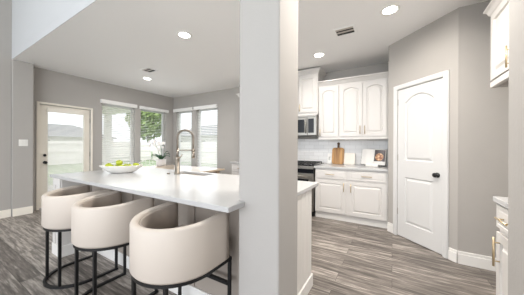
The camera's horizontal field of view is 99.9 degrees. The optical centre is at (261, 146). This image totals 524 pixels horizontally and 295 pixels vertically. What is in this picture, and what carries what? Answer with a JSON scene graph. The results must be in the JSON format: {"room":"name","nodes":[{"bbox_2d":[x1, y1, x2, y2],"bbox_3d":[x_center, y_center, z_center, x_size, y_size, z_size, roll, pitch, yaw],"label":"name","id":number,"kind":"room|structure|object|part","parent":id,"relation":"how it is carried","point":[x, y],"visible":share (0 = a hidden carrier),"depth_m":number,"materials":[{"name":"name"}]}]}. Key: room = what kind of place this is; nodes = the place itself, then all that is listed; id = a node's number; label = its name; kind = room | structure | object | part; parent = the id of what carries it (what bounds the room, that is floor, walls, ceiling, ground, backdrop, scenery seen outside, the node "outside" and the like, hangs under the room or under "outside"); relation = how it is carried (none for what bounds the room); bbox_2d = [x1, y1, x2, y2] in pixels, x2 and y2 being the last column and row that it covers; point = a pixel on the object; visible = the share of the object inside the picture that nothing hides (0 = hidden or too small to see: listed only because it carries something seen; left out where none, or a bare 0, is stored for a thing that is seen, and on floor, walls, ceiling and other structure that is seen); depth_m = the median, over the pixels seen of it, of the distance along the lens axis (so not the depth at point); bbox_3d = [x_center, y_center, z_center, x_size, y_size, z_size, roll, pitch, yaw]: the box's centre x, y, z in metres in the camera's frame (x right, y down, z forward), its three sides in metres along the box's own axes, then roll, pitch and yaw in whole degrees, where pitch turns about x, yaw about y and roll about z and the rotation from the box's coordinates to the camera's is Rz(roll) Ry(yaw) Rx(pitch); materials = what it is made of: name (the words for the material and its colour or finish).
{"room":"kitchen","nodes":[
{"label":"kitchen","id":0,"kind":"room"},
{"bbox_2d":[0,0,33,216],"bbox_3d":[-5.878,-1.036,1.533,0.355,4.499,6.042,0,0,31],"label":"wall","id":1,"kind":"structure","parent":0,"point":[22,93],"depth_m":3.83,"materials":[{"name":"beige paint"}]},
{"bbox_2d":[0,206,32,218],"bbox_3d":[-5.292,1.148,2.205,0.044,0.134,4.265,0,0,31],"label":"baseboard","id":2,"kind":"structure","parent":1,"relation":"attached to","point":[24,210],"depth_m":3.86,"materials":[{"name":"white paint"}]},
{"bbox_2d":[19,139,27,145],"bbox_3d":[-4.251,-0.065,3.927,0.010,0.116,0.116,0,0,31],"label":"light switch","id":3,"kind":"object","parent":1,"relation":"attached to","point":[21,142],"visible":1,"depth_m":3.93,"materials":[{"name":"white plastic"}]},
{"bbox_2d":[33,67,172,210],"bbox_3d":[-3.693,-0.143,5.420,0.160,2.732,3.402,0,0,31],"label":"wall","id":4,"kind":"structure","parent":0,"point":[50,86],"depth_m":5.05,"materials":[{"name":"beige paint"}]},
{"bbox_2d":[39,104,89,208],"bbox_3d":[-4.096,0.194,4.620,0.114,2.024,0.834,0,0,31],"label":"door","id":5,"kind":"structure","parent":4,"relation":"in","point":[43,115],"depth_m":4.35,"materials":[{"name":"white paint"}]},
{"bbox_3d":[-4.099,0.131,4.627,0.012,1.730,0.645,0,0,31],"label":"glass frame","id":6,"kind":"part","parent":5,"relation":"part of","materials":[{"name":"clear glass"}]},
{"bbox_2d":[36,101,92,209],"bbox_3d":[-4.073,0.178,4.603,0.020,2.084,0.920,0,0,31],"label":"door frame","id":7,"kind":"structure","parent":4,"relation":"attached to","point":[38,103],"depth_m":4.23,"materials":[{"name":"white paint"}]},
{"bbox_2d":[46,107,83,191],"bbox_3d":[-4.081,0.093,4.591,0.051,1.715,0.600,0,0,31],"label":"door blind","id":8,"kind":"object","parent":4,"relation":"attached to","point":[77,143],"visible":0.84,"depth_m":4.57,"materials":[{"name":"white paint"}]},
{"bbox_2d":[102,103,132,161],"bbox_3d":[-3.606,-0.204,5.527,0.180,1.664,0.825,0,0,31],"label":"window","id":9,"kind":"structure","parent":4,"relation":"in","point":[102,103],"depth_m":5.85,"materials":[{"name":"white plastic"}]},
{"bbox_2d":[100,99,136,169],"bbox_3d":[-3.565,-0.253,5.493,0.135,1.697,0.842,0,0,31],"label":"window blind","id":10,"kind":"object","parent":9,"relation":"attached to","point":[105,155],"visible":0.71,"depth_m":5.49,"materials":[{"name":"white plastic"}]},
{"bbox_2d":[141,109,163,158],"bbox_3d":[-3.136,-0.202,6.320,0.180,1.664,0.833,0,0,31],"label":"window","id":11,"kind":"structure","parent":4,"relation":"in","point":[162,113],"depth_m":6.64,"materials":[{"name":"white plastic"}]},
{"bbox_2d":[139,106,168,165],"bbox_3d":[-3.089,-0.246,6.296,0.135,1.687,0.875,0,0,31],"label":"window blind","id":12,"kind":"object","parent":11,"relation":"attached to","point":[140,107],"visible":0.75,"depth_m":6.23,"materials":[{"name":"white plastic"}]},
{"bbox_2d":[0,208,495,294],"bbox_3d":[-1.077,1.284,0.595,9.650,0.100,9.332,0,0,31],"label":"floor","id":13,"kind":"structure","parent":0,"point":[348,258],"depth_m":2.25,"materials":[{"name":"grey wood"}]},
{"bbox_2d":[41,184,117,288],"bbox_3d":[-1.790,0.816,2.135,0.548,0.828,0.491,0,0,31],"label":"bar stool","id":14,"kind":"object","parent":13,"relation":"on","point":[56,204],"visible":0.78,"depth_m":1.91,"materials":[{"name":"beige leather"}]},
{"bbox_3d":[-2.007,0.973,2.060,0.021,0.476,0.021,0,0,31],"label":"leg","id":15,"kind":"part","parent":14,"relation":"part of","materials":[{"name":"black metal"}]},
{"bbox_3d":[-1.787,0.728,2.139,0.528,0.018,0.480,0,0,31],"label":"seat frame","id":16,"kind":"part","parent":14,"relation":"part of","materials":[{"name":"black metal"}]},
{"bbox_3d":[-1.753,0.975,1.909,0.021,0.476,0.021,0,0,31],"label":"leg","id":17,"kind":"part","parent":14,"relation":"part of","materials":[{"name":"black metal"}]},
{"bbox_3d":[-1.802,0.560,2.113,0.548,0.317,0.439,0,0,31],"label":"backrest","id":18,"kind":"part","parent":14,"relation":"part of","materials":[{"name":"beige leather"}]},
{"bbox_3d":[-1.790,1.221,2.138,0.528,0.018,0.479,0,0,31],"label":"frame","id":19,"kind":"part","parent":14,"relation":"part of","materials":[{"name":"black metal"}]},
{"bbox_3d":[-1.461,0.976,2.211,0.021,0.476,0.021,0,0,31],"label":"leg","id":20,"kind":"part","parent":14,"relation":"part of","materials":[{"name":"black metal"}]},
{"bbox_2d":[71,190,158,294],"bbox_3d":[-1.223,0.818,1.787,0.548,0.828,0.491,0,0,31],"label":"bar stool","id":21,"kind":"object","parent":13,"relation":"on","point":[99,222],"visible":0.86,"depth_m":1.58,"materials":[{"name":"beige leather"}]},
{"bbox_3d":[-1.440,0.976,1.712,0.021,0.476,0.021,0,0,31],"label":"leg","id":22,"kind":"part","parent":21,"relation":"part of","materials":[{"name":"black metal"}]},
{"bbox_3d":[-1.185,0.977,1.561,0.021,0.476,0.021,0,0,31],"label":"leg","id":23,"kind":"part","parent":21,"relation":"part of","materials":[{"name":"black metal"}]},
{"bbox_3d":[-1.220,0.731,1.791,0.528,0.018,0.480,0,0,31],"label":"seat frame","id":24,"kind":"part","parent":21,"relation":"part of","materials":[{"name":"black metal"}]},
{"bbox_3d":[-1.235,0.562,1.765,0.548,0.317,0.439,0,0,31],"label":"backrest","id":25,"kind":"part","parent":21,"relation":"part of","materials":[{"name":"beige leather"}]},
{"bbox_3d":[-1.223,1.223,1.791,0.528,0.018,0.479,0,0,31],"label":"frame","id":26,"kind":"part","parent":21,"relation":"part of","materials":[{"name":"black metal"}]},
{"bbox_3d":[-1.315,0.977,2.113,0.021,0.476,0.021,0,0,31],"label":"leg","id":27,"kind":"part","parent":21,"relation":"part of","materials":[{"name":"black metal"}]},
{"bbox_2d":[129,201,231,294],"bbox_3d":[-0.545,0.821,1.386,0.548,0.828,0.491,0,0,31],"label":"bar stool","id":28,"kind":"object","parent":13,"relation":"on","point":[165,255],"visible":1,"depth_m":1.19,"materials":[{"name":"beige leather"}]},
{"bbox_3d":[-0.762,0.979,1.310,0.021,0.476,0.021,0,0,31],"label":"leg","id":29,"kind":"part","parent":28,"relation":"part of","materials":[{"name":"black metal"}]},
{"bbox_3d":[-0.507,0.980,1.159,0.021,0.476,0.021,0,0,31],"label":"leg","id":30,"kind":"part","parent":28,"relation":"part of","materials":[{"name":"black metal"}]},
{"bbox_3d":[-0.637,0.980,1.712,0.021,0.476,0.021,0,0,31],"label":"leg","id":31,"kind":"part","parent":28,"relation":"part of","materials":[{"name":"black metal"}]},
{"bbox_3d":[-0.542,0.734,1.390,0.528,0.018,0.480,0,0,31],"label":"seat frame","id":32,"kind":"part","parent":28,"relation":"part of","materials":[{"name":"black metal"}]},
{"bbox_3d":[-0.216,0.981,1.462,0.021,0.476,0.021,0,0,31],"label":"leg","id":33,"kind":"part","parent":28,"relation":"part of","materials":[{"name":"black metal"}]},
{"bbox_2d":[52,178,312,294],"bbox_3d":[-0.980,0.798,2.250,2.763,0.870,0.977,0,0,31],"label":"kitchen island","id":34,"kind":"object","parent":13,"relation":"on","point":[187,214],"visible":0.3,"depth_m":1.76,"materials":[{"name":"beige paint"}]},
{"bbox_3d":[-2.315,0.731,2.485,0.200,0.746,0.012,0,0,31],"label":"post trim","id":35,"kind":"part","parent":34,"relation":"part of","materials":[{"name":"white paint"}]},
{"bbox_3d":[-2.251,1.167,2.588,0.233,0.123,0.265,0,0,31],"label":"post baseboard","id":36,"kind":"part","parent":34,"relation":"part of","materials":[{"name":"white paint"}]},
{"bbox_3d":[-2.150,0.793,2.763,0.210,0.870,0.634,0,0,31],"label":"post","id":37,"kind":"part","parent":34,"relation":"part of","materials":[{"name":"white paint"}]},
{"bbox_3d":[-1.106,1.171,2.080,2.366,0.124,0.016,0,0,31],"label":"baseboard","id":38,"kind":"part","parent":34,"relation":"part of","materials":[{"name":"white paint"}]},
{"bbox_2d":[49,167,317,212],"bbox_3d":[-0.966,0.346,2.313,2.823,0.032,1.113,0,0,31],"label":"island countertop","id":39,"kind":"structure","parent":34,"relation":"on","point":[213,191],"depth_m":1.89,"materials":[{"name":"white stone"}]},
{"bbox_2d":[100,164,142,172],"bbox_3d":[-1.745,0.279,2.747,0.490,0.093,0.337,0,0,-13],"label":"fruit bowl","id":40,"kind":"object","parent":39,"relation":"on","point":[111,169],"visible":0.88,"depth_m":2.64,"materials":[{"name":"white ceramic"}]},
{"bbox_2d":[116,160,122,164],"bbox_3d":[-1.772,0.200,2.737,0.073,0.074,0.074,0,0,2],"label":"apple","id":41,"kind":"object","parent":40,"relation":"in","point":[118,162],"visible":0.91,"depth_m":2.71,"materials":[{"name":"green food"}]},
{"bbox_2d":[174,129,194,173],"bbox_3d":[-0.924,0.058,2.657,0.246,0.542,0.101,0,0,-31],"label":"kitchen faucet","id":42,"kind":"object","parent":39,"relation":"on","point":[177,158],"visible":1,"depth_m":2.62,"materials":[{"name":"silver metal"}]},
{"bbox_3d":[0.307,0.749,1.740,0.008,0.758,0.510,0,0,31],"label":"panel","id":43,"kind":"part","parent":34,"relation":"part of","materials":[{"name":"white paint"}]},
{"bbox_3d":[0.313,1.185,1.744,0.020,0.109,0.529,0,0,31],"label":"baseboard","id":44,"kind":"part","parent":34,"relation":"part of","materials":[{"name":"white paint"}]},
{"bbox_2d":[142,165,224,173],"bbox_3d":[-1.874,0.855,4.996,1.990,0.749,0.790,0,0,31],"label":"dining table","id":45,"kind":"object","parent":13,"relation":"on","point":[185,168],"visible":0.37,"depth_m":4.82,"materials":[{"name":"brown wood"}]},
{"bbox_2d":[148,138,169,165],"bbox_3d":[-2.506,0.142,5.433,0.480,0.670,0.481,0,0,-45],"label":"potted orchid","id":46,"kind":"object","parent":45,"relation":"on","point":[159,162],"visible":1,"depth_m":5.37,"materials":[{"name":"white plant"}]},
{"bbox_3d":[-2.501,0.394,5.455,0.230,0.164,0.230,0,0,31],"label":"pot","id":47,"kind":"part","parent":46,"relation":"part of","materials":[{"name":"white ceramic"}]},
{"bbox_2d":[232,163,238,174],"bbox_3d":[-0.051,0.804,4.815,1.070,0.867,0.721,0,0,31],"label":"base cabinet","id":48,"kind":"object","parent":13,"relation":"on","point":[235,167],"visible":0.15,"depth_m":4.75,"materials":[{"name":"white paint"}]},
{"bbox_3d":[-0.443,0.465,4.683,0.492,0.145,0.020,0,0,31],"label":"drawer","id":49,"kind":"part","parent":48,"relation":"part of","materials":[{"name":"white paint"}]},
{"bbox_2d":[239,0,297,294],"bbox_3d":[0.049,-0.126,1.418,0.278,2.731,0.290,0,0,31],"label":"column","id":50,"kind":"structure","parent":13,"relation":"on","point":[268,122],"depth_m":1.29,"materials":[{"name":"paint"}]},
{"bbox_2d":[298,161,323,215],"bbox_3d":[0.732,0.769,4.308,0.755,0.944,0.736,0,0,31],"label":"gas range","id":51,"kind":"object","parent":13,"relation":"on","point":[306,170],"visible":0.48,"depth_m":3.92,"materials":[{"name":"silver metal"}]},
{"bbox_3d":[0.581,0.739,4.053,0.755,0.525,0.029,0,0,31],"label":"oven door","id":52,"kind":"part","parent":51,"relation":"part of","materials":[{"name":"silver metal"}]},
{"bbox_3d":[0.582,0.374,4.050,0.755,0.051,0.034,0,0,31],"label":"control panel","id":53,"kind":"part","parent":51,"relation":"part of","materials":[{"name":"silver metal"}]},
{"bbox_2d":[298,162,323,165],"bbox_3d":[0.755,0.340,4.343,0.755,0.014,0.654,0,0,31],"label":"cooktop","id":54,"kind":"object","parent":51,"relation":"in","point":[299,163],"depth_m":4.06,"materials":[{"name":"black metal"}]},
{"bbox_2d":[315,168,387,227],"bbox_3d":[1.567,0.811,3.856,1.112,0.867,0.721,0,0,31],"label":"base cabinet","id":55,"kind":"object","parent":13,"relation":"on","point":[353,196],"visible":0.94,"depth_m":3.55,"materials":[{"name":"white paint"}]},
{"bbox_3d":[1.156,0.842,3.734,0.500,0.545,0.020,0,0,31],"label":"door","id":56,"kind":"part","parent":55,"relation":"part of","materials":[{"name":"white paint"}]},
{"bbox_3d":[1.158,0.472,3.734,0.500,0.145,0.020,0,0,31],"label":"drawer","id":57,"kind":"part","parent":55,"relation":"part of","materials":[{"name":"white paint"}]},
{"bbox_2d":[314,163,387,171],"bbox_3d":[1.569,0.358,3.863,1.120,0.035,0.708,0,0,31],"label":"countertop","id":58,"kind":"structure","parent":55,"relation":"on","point":[325,165],"depth_m":3.64,"materials":[{"name":"white stone"}]},
{"bbox_2d":[327,154,331,163],"bbox_3d":[1.331,0.241,4.331,0.080,0.200,0.059,0,0,31],"label":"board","id":59,"kind":"object","parent":58,"relation":"on","point":[329,155],"visible":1,"depth_m":4.32,"materials":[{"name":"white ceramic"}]},
{"bbox_2d":[332,142,343,163],"bbox_3d":[1.472,0.131,4.262,0.225,0.421,0.102,0,0,31],"label":"cutting board","id":60,"kind":"object","parent":58,"relation":"on","point":[337,153],"visible":0.99,"depth_m":4.25,"materials":[{"name":"brown wood"}]},
{"bbox_2d":[344,153,354,164],"bbox_3d":[1.638,0.233,4.125,0.190,0.218,0.062,0,0,31],"label":"marble board","id":61,"kind":"object","parent":58,"relation":"on","point":[349,158],"visible":1,"depth_m":4.12,"materials":[{"name":"white stone"}]},
{"bbox_2d":[365,163,380,166],"bbox_3d":[1.908,0.221,3.780,0.240,0.240,0.162,0,0,45],"label":"cookbook stand","id":62,"kind":"object","parent":58,"relation":"on","point":[366,164],"visible":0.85,"depth_m":3.72,"materials":[{"name":"white paper"}]},
{"bbox_2d":[361,149,386,165],"bbox_3d":[1.905,0.183,3.777,0.400,0.269,0.113,0,0,45],"label":"open cookbook","id":63,"kind":"object","parent":62,"relation":"on","point":[373,156],"visible":0.95,"depth_m":3.76,"materials":[{"name":"white paper"}]},
{"bbox_2d":[374,150,385,161],"bbox_3d":[1.978,0.154,3.703,0.168,0.195,0.074,0,0,45],"label":"photo","id":64,"kind":"object","parent":63,"relation":"attached to","point":[379,155],"depth_m":3.69},
{"bbox_3d":[1.640,0.474,3.449,0.520,0.145,0.020,0,0,31],"label":"drawer","id":65,"kind":"part","parent":55,"relation":"part of","materials":[{"name":"white paint"}]},
{"bbox_3d":[1.638,0.844,3.449,0.520,0.545,0.020,0,0,31],"label":"door","id":66,"kind":"part","parent":55,"relation":"part of","materials":[{"name":"white paint"}]},
{"bbox_2d":[492,204,507,294],"bbox_3d":[1.668,0.812,1.044,0.677,0.867,0.700,0,0,31],"label":"base cabinet","id":67,"kind":"object","parent":13,"relation":"on","point":[501,217],"visible":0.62,"depth_m":1.43,"materials":[{"name":"white paint"}]},
{"bbox_3d":[1.533,0.691,1.444,0.036,0.190,0.012,0,0,31],"label":"handle","id":68,"kind":"part","parent":67,"relation":"part of","materials":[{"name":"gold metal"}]},
{"bbox_2d":[493,196,507,208],"bbox_3d":[1.685,0.359,1.041,0.653,0.035,0.720,0,0,31],"label":"countertop","id":69,"kind":"structure","parent":67,"relation":"on","point":[503,201],"depth_m":1.42,"materials":[{"name":"white stone"}]},
{"bbox_3d":[1.481,0.462,1.353,0.036,0.011,0.160,0,0,31],"label":"handle","id":70,"kind":"part","parent":67,"relation":"part of","materials":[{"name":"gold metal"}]},
{"bbox_3d":[1.505,0.462,1.339,0.020,0.148,0.330,0,0,31],"label":"drawer","id":71,"kind":"part","parent":67,"relation":"part of","materials":[{"name":"white paint"}]},
{"bbox_3d":[1.503,0.843,1.339,0.020,0.545,0.330,0,0,31],"label":"door","id":72,"kind":"part","parent":67,"relation":"part of","materials":[{"name":"white paint"}]},
{"bbox_2d":[14,0,487,97],"bbox_3d":[0.408,-1.552,3.082,9.650,0.120,3.552,0,0,31],"label":"ceiling","id":73,"kind":"structure","parent":0,"point":[108,41],"depth_m":3.09,"materials":[{"name":"white paint"}]},
{"bbox_2d":[139,67,157,72],"bbox_3d":[-2.221,-1.496,4.332,0.270,0.012,0.230,0,0,31],"label":"ceiling vent","id":74,"kind":"object","parent":73,"relation":"in","point":[147,69],"visible":1,"depth_m":4.33,"materials":[{"name":"white metal"}]},
{"bbox_2d":[177,31,191,38],"bbox_3d":[-1.041,-1.493,2.962,0.196,0.008,0.196,0,0,31],"label":"recessed light","id":75,"kind":"object","parent":73,"relation":"in","point":[182,34],"visible":1,"depth_m":2.96,"materials":[{"name":"white plastic"}]},
{"bbox_2d":[313,52,324,57],"bbox_3d":[0.928,-1.484,3.588,0.196,0.008,0.196,0,0,31],"label":"recessed light","id":76,"kind":"object","parent":73,"relation":"in","point":[316,55],"visible":1,"depth_m":3.59,"materials":[{"name":"white plastic"}]},
{"bbox_2d":[332,24,357,37],"bbox_3d":[1.070,-1.482,2.841,0.270,0.012,0.230,0,0,31],"label":"ceiling vent","id":77,"kind":"object","parent":73,"relation":"in","point":[351,29],"visible":1,"depth_m":2.83,"materials":[{"name":"white metal"}]},
{"bbox_2d":[380,4,400,15],"bbox_3d":[1.395,-1.482,2.401,0.196,0.008,0.196,0,0,31],"label":"recessed light","id":78,"kind":"object","parent":73,"relation":"in","point":[391,9],"visible":1,"depth_m":2.40,"materials":[{"name":"white plastic"}]},
{"bbox_2d":[12,0,523,294],"bbox_3d":[-0.422,-1.063,1.684,9.650,4.600,0.315,0,0,31],"label":"wall","id":79,"kind":"structure","parent":0,"point":[516,7],"depth_m":0.94,"materials":[{"name":"paint"}]},
{"bbox_2d":[173,62,388,174],"bbox_3d":[0.317,-0.126,5.115,7.370,2.732,0.160,0,0,31],"label":"wall","id":80,"kind":"structure","parent":0,"point":[228,110],"depth_m":5.79,"materials":[{"name":"beige paint"}]},
{"bbox_2d":[179,111,191,165],"bbox_3d":[-2.324,-0.218,6.656,0.745,1.704,0.180,0,0,31],"label":"window","id":81,"kind":"structure","parent":80,"relation":"in","point":[185,111],"depth_m":6.85,"materials":[{"name":"white plastic"}]},
{"bbox_2d":[173,107,192,165],"bbox_3d":[-2.344,-0.268,6.607,0.830,1.737,0.135,0,0,31],"label":"window blind","id":82,"kind":"object","parent":81,"relation":"attached to","point":[188,108],"visible":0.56,"depth_m":6.63,"materials":[{"name":"white plastic"}]},
{"bbox_2d":[199,108,216,167],"bbox_3d":[-1.515,-0.215,6.177,0.855,1.704,0.180,0,0,31],"label":"window","id":83,"kind":"structure","parent":80,"relation":"in","point":[211,108],"depth_m":6.41,"materials":[{"name":"white plastic"}]},
{"bbox_2d":[193,104,217,167],"bbox_3d":[-1.556,-0.264,6.140,0.877,1.737,0.135,0,0,31],"label":"window blind","id":84,"kind":"object","parent":83,"relation":"attached to","point":[210,165],"visible":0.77,"depth_m":6.16,"materials":[{"name":"white plastic"}]},
{"bbox_2d":[298,67,326,115],"bbox_3d":[0.809,-1.032,4.469,0.879,0.865,0.449,0,0,31],"label":"upper cabinet","id":85,"kind":"object","parent":80,"relation":"attached to","point":[308,79],"visible":0.48,"depth_m":4.21,"materials":[{"name":"white paint"}]},
{"bbox_3d":[0.559,-1.006,4.412,0.358,0.700,0.020,0,0,31],"label":"door","id":86,"kind":"part","parent":85,"relation":"part of","materials":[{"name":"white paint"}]},
{"bbox_3d":[0.723,-0.615,4.326,0.757,0.030,0.022,0,0,31],"label":"light rail","id":87,"kind":"part","parent":85,"relation":"part of","materials":[{"name":"white paint"}]},
{"bbox_3d":[0.877,-1.004,4.224,0.355,0.700,0.020,0,0,31],"label":"door","id":88,"kind":"part","parent":85,"relation":"part of","materials":[{"name":"white paint"}]},
{"bbox_2d":[298,114,318,137],"bbox_3d":[0.783,-0.390,4.429,0.750,0.405,0.500,0,0,31],"label":"microwave","id":89,"kind":"object","parent":85,"relation":"attached to","point":[308,125],"visible":0.63,"depth_m":4.15,"materials":[{"name":"silver metal"}]},
{"bbox_3d":[0.615,-0.382,4.318,0.575,0.343,0.023,0,0,31],"label":"door","id":90,"kind":"part","parent":89,"relation":"part of","materials":[{"name":"black glass"}]},
{"bbox_3d":[0.939,-0.380,4.126,0.172,0.343,0.023,0,0,31],"label":"control panel","id":91,"kind":"part","parent":89,"relation":"part of","materials":[{"name":"silver metal"}]},
{"bbox_3d":[0.810,-1.417,4.469,0.879,0.095,0.449,0,0,31],"label":"crown moulding","id":92,"kind":"part","parent":85,"relation":"part of","materials":[{"name":"white paint"}]},
{"bbox_2d":[318,79,338,139],"bbox_3d":[1.303,-0.665,4.190,0.376,1.080,0.424,0,0,31],"label":"upper cabinet","id":93,"kind":"object","parent":80,"relation":"attached to","point":[328,89],"visible":0.97,"depth_m":4.04,"materials":[{"name":"white paint"}]},
{"bbox_3d":[1.227,-0.140,4.066,0.374,0.030,0.022,0,0,31],"label":"light rail","id":94,"kind":"part","parent":93,"relation":"part of","materials":[{"name":"white paint"}]},
{"bbox_3d":[1.214,-1.156,4.037,0.376,0.100,0.070,0,0,31],"label":"crown moulding","id":95,"kind":"part","parent":93,"relation":"part of","materials":[{"name":"white paint"}]},
{"bbox_2d":[298,139,387,165],"bbox_3d":[0.952,0.091,4.638,2.972,0.491,0.011,0,0,31],"label":"tile backsplash","id":96,"kind":"structure","parent":80,"relation":"attached to","point":[308,149],"depth_m":4.38,"materials":[{"name":"white tile"}]},
{"bbox_2d":[339,71,388,139],"bbox_3d":[1.796,-0.663,3.897,0.770,1.080,0.424,0,0,31],"label":"upper cabinet","id":97,"kind":"object","parent":80,"relation":"attached to","point":[363,99],"visible":0.97,"depth_m":3.74,"materials":[{"name":"white paint"}]},
{"bbox_3d":[1.558,-0.634,3.861,0.365,0.910,0.020,0,0,31],"label":"door","id":98,"kind":"part","parent":97,"relation":"part of","materials":[{"name":"white paint"}]},
{"bbox_3d":[1.721,-0.138,3.774,0.768,0.030,0.022,0,0,31],"label":"light rail","id":99,"kind":"part","parent":97,"relation":"part of","materials":[{"name":"white paint"}]},
{"bbox_3d":[1.708,-1.153,3.745,0.770,0.100,0.070,0,0,31],"label":"crown moulding","id":100,"kind":"part","parent":97,"relation":"part of","materials":[{"name":"white paint"}]},
{"bbox_3d":[1.876,-0.633,3.672,0.350,0.910,0.020,0,0,31],"label":"door","id":101,"kind":"part","parent":97,"relation":"part of","materials":[{"name":"white paint"}]},
{"bbox_2d":[388,8,458,262],"bbox_3d":[2.035,-0.118,2.821,0.110,2.732,0.930,0,0,-14],"label":"wall","id":102,"kind":"structure","parent":0,"point":[432,49],"depth_m":2.63,"materials":[{"name":"beige paint"}]},
{"bbox_2d":[387,222,392,232],"bbox_3d":[1.866,1.179,3.209,0.014,0.134,0.097,0,0,-14],"label":"baseboard","id":103,"kind":"structure","parent":102,"relation":"attached to","point":[389,225],"depth_m":3.21,"materials":[{"name":"white paint"}]},
{"bbox_2d":[397,78,442,254],"bbox_3d":[1.973,0.226,2.801,0.090,2.020,0.617,0,0,-14],"label":"door","id":104,"kind":"structure","parent":102,"relation":"in","point":[420,107],"depth_m":2.76,"materials":[{"name":"white paint"}]},
{"bbox_3d":[2.017,0.334,2.560,0.055,0.059,0.059,0,0,-14],"label":"knob","id":105,"kind":"part","parent":104,"relation":"part of","materials":[{"name":"black metal"}]},
{"bbox_2d":[393,70,448,258],"bbox_3d":[1.972,0.198,2.798,0.020,2.098,0.742,0,0,-14],"label":"door frame","id":106,"kind":"structure","parent":102,"relation":"attached to","point":[445,74],"depth_m":2.48,"materials":[{"name":"white paint"}]},
{"bbox_2d":[448,247,456,262],"bbox_3d":[2.074,1.180,2.396,0.014,0.134,0.084,0,0,-14],"label":"baseboard","id":107,"kind":"structure","parent":102,"relation":"attached to","point":[452,253],"depth_m":2.39,"materials":[{"name":"white paint"}]},
{"bbox_2d":[458,0,508,257],"bbox_3d":[2.447,-0.116,2.213,0.747,2.732,0.110,0,0,31],"label":"wall","id":108,"kind":"structure","parent":0,"point":[483,110],"depth_m":2.27,"materials":[{"name":"beige paint"}]},
{"bbox_2d":[458,251,495,270],"bbox_3d":[2.363,1.181,2.187,0.640,0.134,0.014,0,0,31],"label":"baseboard","id":109,"kind":"structure","parent":108,"relation":"attached to","point":[464,258],"depth_m":2.27,"materials":[{"name":"white paint"}]},
{"bbox_3d":[2.262,-0.117,1.267,0.100,2.732,1.705,0,0,31],"label":"wall","id":110,"kind":"structure","parent":0,"visible":0},
{"bbox_2d":[483,0,508,87],"bbox_3d":[1.923,-0.880,1.321,0.539,0.715,1.350,0,0,31],"label":"upper cabinet","id":111,"kind":"object","parent":110,"relation":"attached to","point":[498,10],"visible":0.65,"depth_m":1.81,"materials":[{"name":"white paint"}]},
{"bbox_3d":[1.927,-1.192,1.320,0.532,0.090,1.350,0,0,31],"label":"crown moulding","id":112,"kind":"part","parent":111,"relation":"part of","materials":[{"name":"white paint"}]},
{"bbox_3d":[1.927,-0.547,1.289,0.497,0.049,1.300,0,0,31],"label":"light rail","id":113,"kind":"part","parent":111,"relation":"part of","materials":[{"name":"white paint"}]},
{"bbox_3d":[1.901,-0.868,1.724,0.020,0.570,0.520,0,0,31],"label":"door","id":114,"kind":"part","parent":111,"relation":"part of","materials":[{"name":"white paint"}]},
{"bbox_3d":[1.800,-0.658,1.609,0.036,0.160,0.012,0,0,31],"label":"handle","id":115,"kind":"part","parent":111,"relation":"part of","materials":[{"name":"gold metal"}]},
{"label":"outside","id":116,"kind":"structure","parent":0,"visible":0},
{"bbox_2d":[48,152,216,184],"bbox_3d":[-14.477,1.400,26.587,68.000,0.050,59.000,0,0,31],"label":"lawn","id":117,"kind":"structure","parent":116,"point":[147,162],"depth_m":16.07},
{"bbox_2d":[48,124,112,141],"bbox_3d":[-31.291,-0.949,29.579,8.900,4.500,17.900,0,0,31],"label":"house","id":118,"kind":"structure","parent":117,"relation":"on","point":[80,137],"depth_m":30.79,"materials":[{"name":"white"}]},
{"bbox_2d":[48,141,150,164],"bbox_3d":[-16.163,0.440,13.902,0.060,1.756,19.449,0,0,31],"label":"wooden fence","id":119,"kind":"object","parent":117,"relation":"on","point":[142,143],"visible":0.14,"depth_m":17.30,"materials":[{"name":"white wood"}]},
{"bbox_2d":[125,111,161,140],"bbox_3d":[-12.685,-3.401,24.471,4.828,9.451,4.756,0,0,31],"label":"leafy tree","id":120,"kind":"object","parent":117,"relation":"on","point":[144,114],"visible":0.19,"depth_m":23.54,"materials":[{"name":"green plant"}]},
{"bbox_2d":[152,142,216,162],"bbox_3d":[-2.840,0.498,17.360,19.023,1.756,0.060,0,0,31],"label":"wooden fence","id":121,"kind":"object","parent":117,"relation":"on","point":[154,148],"visible":0.06,"depth_m":18.73,"materials":[{"name":"white wood"}]},
{"bbox_2d":[181,124,216,141],"bbox_3d":[-5.833,-0.887,31.352,14.900,4.600,8.900,0,0,31],"label":"house","id":122,"kind":"structure","parent":117,"relation":"on","point":[214,124],"depth_m":28.97,"materials":[{"name":"white"}]},
{"bbox_3d":[-5.531,1.330,5.830,3.350,0.150,4.400,0,0,31],"label":"patio","id":123,"kind":"object","parent":117,"relation":"on","visible":0},
{"bbox_2d":[103,114,111,164],"bbox_3d":[-5.730,0.024,8.182,0.280,2.456,0.280,0,0,31],"label":"porch post","id":124,"kind":"object","parent":123,"relation":"on","point":[104,114],"visible":0.22,"depth_m":8.11,"materials":[{"name":"white paint"}]},
{"bbox_2d":[102,106,129,113],"bbox_3d":[-5.384,-1.305,6.040,3.370,0.200,3.700,0,0,31],"label":"roof","id":125,"kind":"structure","parent":124,"relation":"on","point":[102,106],"depth_m":7.37,"materials":[{"name":"white paint"}]}
]}

